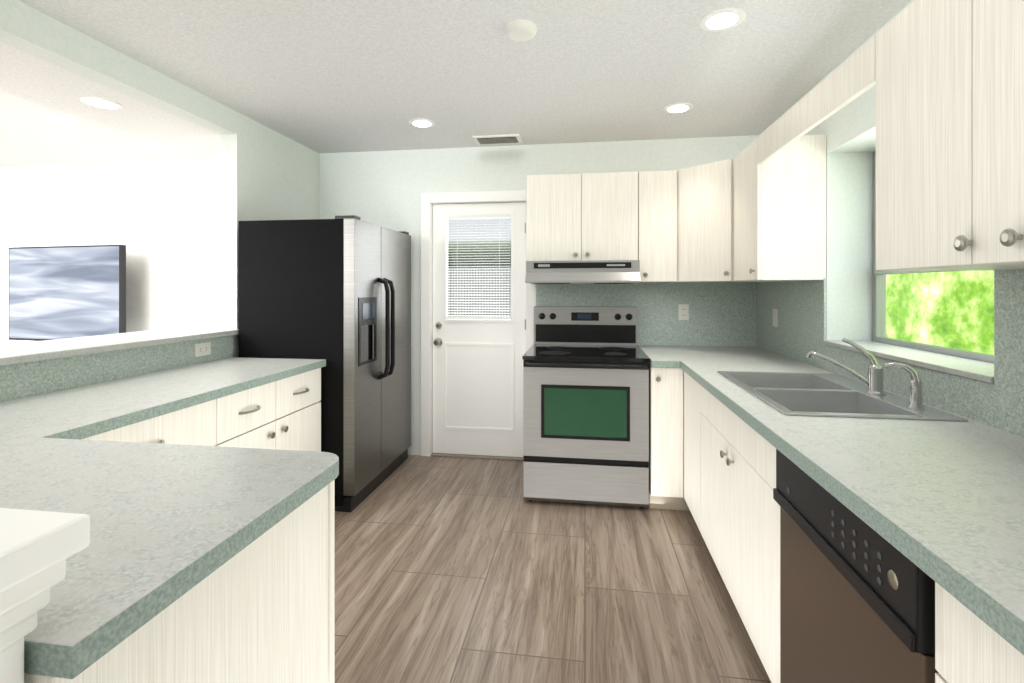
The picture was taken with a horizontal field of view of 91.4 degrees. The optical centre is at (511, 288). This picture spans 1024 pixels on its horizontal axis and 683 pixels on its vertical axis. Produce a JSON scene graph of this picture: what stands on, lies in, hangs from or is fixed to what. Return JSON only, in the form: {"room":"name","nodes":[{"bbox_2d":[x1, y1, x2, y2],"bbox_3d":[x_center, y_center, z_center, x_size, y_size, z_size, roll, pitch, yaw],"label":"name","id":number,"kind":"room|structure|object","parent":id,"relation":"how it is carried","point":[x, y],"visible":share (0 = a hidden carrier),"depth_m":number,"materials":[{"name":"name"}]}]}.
{"room":"kitchen","nodes":[
{"label":"kitchen","id":0,"kind":"room"},
{"bbox_2d":[0,508,89,682],"bbox_3d":[-1.132,0.805,0.105,1.054,1.050,1.204,0,0,8],"label":"pony wall","id":1,"kind":"structure","parent":0,"point":[37,548],"depth_m":0.57,"materials":[{"name":"white paint"}]},
{"bbox_2d":[0,0,319,357],"bbox_3d":[-2.107,0.110,0.934,0.120,2.440,6.440,0,0,8],"label":"wall","id":2,"kind":"structure","parent":0,"point":[266,173],"depth_m":3.14,"materials":[{"name":"white paint"}]},
{"bbox_2d":[0,328,238,401],"bbox_3d":[-2.114,0.340,1.911,0.505,0.171,2.532,0,0,8],"label":"wall ledge","id":3,"kind":"object","parent":2,"relation":"on","point":[27,369],"visible":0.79,"depth_m":2.28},
{"bbox_2d":[195,342,210,356],"bbox_3d":[-1.750,0.345,2.833,0.008,0.072,0.116,0,0,8],"label":"outlet","id":4,"kind":"object","parent":3,"relation":"attached to","point":[202,349],"visible":1,"depth_m":2.83,"materials":[{"name":"white plastic"}]},
{"bbox_2d":[0,135,757,454],"bbox_3d":[-1.888,0.110,4.232,8.240,2.440,0.150,0,0,8],"label":"wall","id":5,"kind":"structure","parent":0,"point":[160,219],"depth_m":4.27,"materials":[{"name":"white paint"}]},
{"bbox_2d":[421,190,535,460],"bbox_3d":[-0.257,0.286,3.984,0.920,2.087,0.170,0,0,8],"label":"door frame","id":6,"kind":"structure","parent":5,"relation":"attached to","point":[428,200],"depth_m":3.96,"materials":[{"name":"white"}]},
{"bbox_2d":[433,202,525,456],"bbox_3d":[-0.263,0.321,3.929,0.754,1.986,0.110,0,0,8],"label":"door","id":7,"kind":"structure","parent":5,"relation":"in","point":[478,385],"depth_m":3.94,"materials":[{"name":"painted wood"},{"name":"glass"}]},
{"bbox_2d":[527,170,676,281],"bbox_3d":[0.632,-0.422,3.604,1.026,0.755,0.360,0,0,8],"label":"upper cabinet","id":8,"kind":"object","parent":5,"relation":"attached to","point":[604,216],"visible":0.94,"depth_m":3.44,"materials":[{"name":"beige wood"}]},
{"bbox_2d":[525,260,640,283],"bbox_3d":[0.497,-0.110,3.550,0.758,0.154,0.479,0,0,8],"label":"range hood","id":9,"kind":"object","parent":8,"relation":"attached to","point":[590,272],"visible":1,"depth_m":3.34,"materials":[{"name":"metal"}]},
{"bbox_2d":[536,282,755,346],"bbox_3d":[0.949,0.185,3.734,1.620,0.480,0.014,0,0,8],"label":"backsplash","id":10,"kind":"structure","parent":5,"relation":"attached to","point":[730,313],"depth_m":3.69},
{"bbox_2d":[678,304,688,319],"bbox_3d":[1.262,0.174,3.677,0.072,0.116,0.008,0,0,8],"label":"electrical outlet","id":11,"kind":"object","parent":10,"relation":"attached to","point":[683,311],"visible":1,"depth_m":3.67,"materials":[{"name":"white plastic"}]},
{"bbox_2d":[677,159,777,281],"bbox_3d":[1.430,-0.422,3.359,0.617,0.755,0.615,0,0,8],"label":"upper cabinet","id":12,"kind":"object","parent":5,"relation":"attached to","point":[705,222],"visible":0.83,"depth_m":3.21,"materials":[{"name":"beige wood"}]},
{"bbox_2d":[0,0,909,166],"bbox_3d":[-2.350,-1.090,1.071,8.240,0.240,6.840,0,0,8],"label":"ceiling","id":13,"kind":"structure","parent":0,"point":[330,76],"depth_m":2.51,"materials":[{"name":"white paint"}]},
{"bbox_2d":[80,97,123,109],"bbox_3d":[-2.144,-0.967,2.617,0.176,0.007,0.176,0,0,8],"label":"recessed light","id":14,"kind":"object","parent":13,"relation":"in","point":[102,103],"visible":1,"depth_m":2.60,"materials":[{"name":"white"}]},
{"bbox_2d":[409,119,434,127],"bbox_3d":[-0.604,-1.107,3.353,0.176,0.007,0.176,0,0,8],"label":"recessed light","id":15,"kind":"object","parent":13,"relation":"in","point":[423,123],"visible":1,"depth_m":3.34,"materials":[{"name":"white"}]},
{"bbox_2d":[473,134,521,144],"bbox_3d":[-0.105,-1.100,3.709,0.340,0.021,0.190,0,0,8],"label":"ceiling vent","id":16,"kind":"object","parent":13,"relation":"in","point":[498,139],"visible":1,"depth_m":3.67,"materials":[{"name":"white plastic"}]},
{"bbox_2d":[505,20,536,40],"bbox_3d":[0.038,-1.093,2.131,0.136,0.036,0.136,0,0,8],"label":"smoke detector","id":17,"kind":"object","parent":13,"relation":"attached to","point":[520,30],"visible":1,"depth_m":2.10,"materials":[{"name":"white plastic"}]},
{"bbox_2d":[663,103,692,113],"bbox_3d":[1.021,-1.107,3.075,0.176,0.007,0.176,0,0,8],"label":"recessed light","id":18,"kind":"object","parent":13,"relation":"in","point":[675,108],"visible":1,"depth_m":3.06,"materials":[{"name":"white"}]},
{"bbox_2d":[699,8,744,31],"bbox_3d":[0.868,-1.107,2.066,0.176,0.007,0.176,0,0,8],"label":"recessed light","id":19,"kind":"object","parent":13,"relation":"in","point":[721,19],"visible":1,"depth_m":2.05,"materials":[{"name":"white"}]},
{"bbox_2d":[335,455,770,682],"bbox_3d":[-2.350,1.380,1.071,8.240,0.100,6.840,0,0,8],"label":"floor","id":20,"kind":"structure","parent":0,"point":[460,570],"depth_m":2.20,"materials":[{"name":"brown wood"}]},
{"bbox_2d":[24,481,334,682],"bbox_3d":[-0.713,0.896,0.959,0.452,0.868,0.675,0,0,8],"label":"base cabinet","id":21,"kind":"object","parent":20,"relation":"on","point":[267,616],"depth_m":0.96,"materials":[{"name":"beige wood"}]},
{"bbox_2d":[0,357,338,682],"bbox_3d":[-1.119,0.440,1.820,1.550,0.040,2.266,0,0,8],"label":"countertop","id":22,"kind":"structure","parent":21,"relation":"on","point":[176,473],"depth_m":1.12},
{"bbox_2d":[239,215,410,511],"bbox_3d":[-1.197,0.447,3.490,0.833,1.767,0.970,0,0,8],"label":"fridge","id":23,"kind":"object","parent":20,"relation":"on","point":[335,293],"visible":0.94,"depth_m":3.04,"materials":[{"name":"black"}]},
{"bbox_2d":[522,306,649,507],"bbox_3d":[0.489,0.733,3.353,0.760,1.195,0.823,0,0,8],"label":"range","id":24,"kind":"object","parent":20,"relation":"on","point":[585,404],"visible":1,"depth_m":3.03,"materials":[{"name":"metal"}]},
{"bbox_2d":[649,362,681,509],"bbox_3d":[0.968,0.896,3.326,0.183,0.868,0.787,0,0,8],"label":"base cabinet","id":25,"kind":"object","parent":20,"relation":"on","point":[665,385],"depth_m":2.94,"materials":[{"name":"beige wood"}]},
{"bbox_2d":[682,373,845,564],"bbox_3d":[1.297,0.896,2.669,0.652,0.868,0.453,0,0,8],"label":"base cabinet","id":26,"kind":"object","parent":20,"relation":"on","point":[729,473],"depth_m":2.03,"materials":[{"name":"beige wood"}]},
{"bbox_2d":[638,345,1023,656],"bbox_3d":[1.030,0.440,1.479,0.840,0.040,4.424,0,0,8],"label":"countertop","id":27,"kind":"structure","parent":26,"relation":"on","point":[948,496],"depth_m":1.13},
{"bbox_2d":[717,371,967,421],"bbox_3d":[1.232,0.499,2.038,0.540,0.175,0.860,0,0,8],"label":"sink","id":28,"kind":"object","parent":27,"relation":"in","point":[814,394],"visible":0.56,"depth_m":2.02,"materials":[{"name":"silver metal"}]},
{"bbox_2d":[806,338,885,395],"bbox_3d":[1.349,0.307,2.026,0.227,0.210,0.181,0,0,8],"label":"faucet","id":29,"kind":"object","parent":28,"relation":"on","point":[874,381],"visible":0.98,"depth_m":1.96,"materials":[{"name":"silver metal"}]},
{"bbox_2d":[884,362,924,409],"bbox_3d":[1.365,0.335,1.738,0.097,0.154,0.082,0,0,8],"label":"sprayer","id":30,"kind":"object","parent":28,"relation":"on","point":[915,401],"visible":1,"depth_m":1.71,"materials":[{"name":"silver metal"}]},
{"bbox_2d":[773,449,938,682],"bbox_3d":[1.020,0.897,1.114,0.604,0.866,0.636,0,0,8],"label":"dishwasher","id":31,"kind":"object","parent":20,"relation":"on","point":[857,599],"visible":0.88,"depth_m":1.10,"materials":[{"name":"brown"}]},
{"bbox_2d":[921,569,1023,682],"bbox_3d":[0.967,0.896,0.412,0.652,0.868,0.755,0,0,8],"label":"base cabinet","id":32,"kind":"object","parent":20,"relation":"on","point":[966,651],"depth_m":0.76,"materials":[{"name":"beige wood"}]},
{"bbox_3d":[-3.862,0.920,4.179,1.650,0.820,0.517,0,0,8],"label":"tv console","id":33,"kind":"object","parent":20,"relation":"on","visible":0},
{"bbox_2d":[8,245,125,340],"bbox_3d":[-3.759,0.077,4.217,1.220,0.864,0.220,0,0,13],"label":"tv","id":34,"kind":"object","parent":33,"relation":"on","point":[59,292],"visible":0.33,"depth_m":4.18,"materials":[{"name":"glass"}]},
{"bbox_2d":[758,0,913,340],"bbox_3d":[1.466,0.110,0.488,0.280,2.440,6.590,0,0,8],"label":"wall","id":35,"kind":"structure","parent":0,"point":[849,130],"depth_m":2.57,"materials":[{"name":"white paint"}]},
{"bbox_2d":[773,309,777,326],"bbox_3d":[1.707,0.190,3.248,0.010,0.116,0.072,0,0,8],"label":"outlet","id":36,"kind":"object","parent":35,"relation":"attached to","point":[775,317],"visible":1,"depth_m":3.23,"materials":[{"name":"white plastic"}]},
{"bbox_2d":[734,134,825,280],"bbox_3d":[1.482,-0.422,2.832,0.362,0.755,0.428,0,0,8],"label":"upper cabinet","id":37,"kind":"object","parent":35,"relation":"attached to","point":[780,216],"visible":1,"depth_m":2.62,"materials":[{"name":"beige wood"}]},
{"bbox_2d":[756,269,1023,436],"bbox_3d":[1.454,0.177,1.424,0.013,0.495,4.439,0,0,8],"label":"backsplash","id":38,"kind":"structure","parent":35,"relation":"attached to","point":[801,305],"depth_m":1.79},
{"bbox_2d":[823,340,993,383],"bbox_3d":[1.648,0.279,2.038,0.233,0.021,1.084,0,0,8],"label":"window sill","id":39,"kind":"structure","parent":35,"relation":"attached to","point":[978,370],"depth_m":1.91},
{"bbox_2d":[876,0,959,270],"bbox_3d":[1.279,-0.428,1.351,0.336,0.745,0.397,0,0,8],"label":"upper cabinet","id":40,"kind":"object","parent":35,"relation":"attached to","point":[949,135],"depth_m":1.37,"materials":[{"name":"beige wood"}]},
{"bbox_2d":[758,35,875,163],"bbox_3d":[1.230,-0.728,2.105,0.022,0.145,1.078,0,0,8],"label":"valance","id":41,"kind":"object","parent":40,"relation":"attached to","point":[852,77],"visible":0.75,"depth_m":1.90,"materials":[{"name":"beige wood"}]},
{"bbox_2d":[873,151,993,362],"bbox_3d":[1.780,-0.205,2.019,0.050,0.986,1.086,0,0,8],"label":"window","id":42,"kind":"structure","parent":35,"relation":"in","point":[879,306],"depth_m":2.31,"materials":[{"name":"silver metal"}]},
{"bbox_2d":[960,0,1023,270],"bbox_3d":[1.221,-0.428,0.958,0.336,0.745,0.398,0,0,8],"label":"upper cabinet","id":43,"kind":"object","parent":35,"relation":"attached to","point":[991,31],"depth_m":1.12,"materials":[{"name":"beige wood"}]},
{"label":"outside","id":44,"kind":"structure","parent":0,"visible":0},
{"bbox_2d":[448,218,510,319],"bbox_3d":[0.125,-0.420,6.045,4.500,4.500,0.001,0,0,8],"label":"window blind","id":45,"kind":"object","parent":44,"point":[470,249],"depth_m":6.12,"materials":[{"name":"white plastic"}]},
{"bbox_2d":[886,270,993,354],"bbox_3d":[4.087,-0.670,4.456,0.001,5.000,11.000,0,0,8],"label":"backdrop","id":46,"kind":"structure","parent":44,"point":[935,287],"depth_m":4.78,"materials":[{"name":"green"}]}
]}

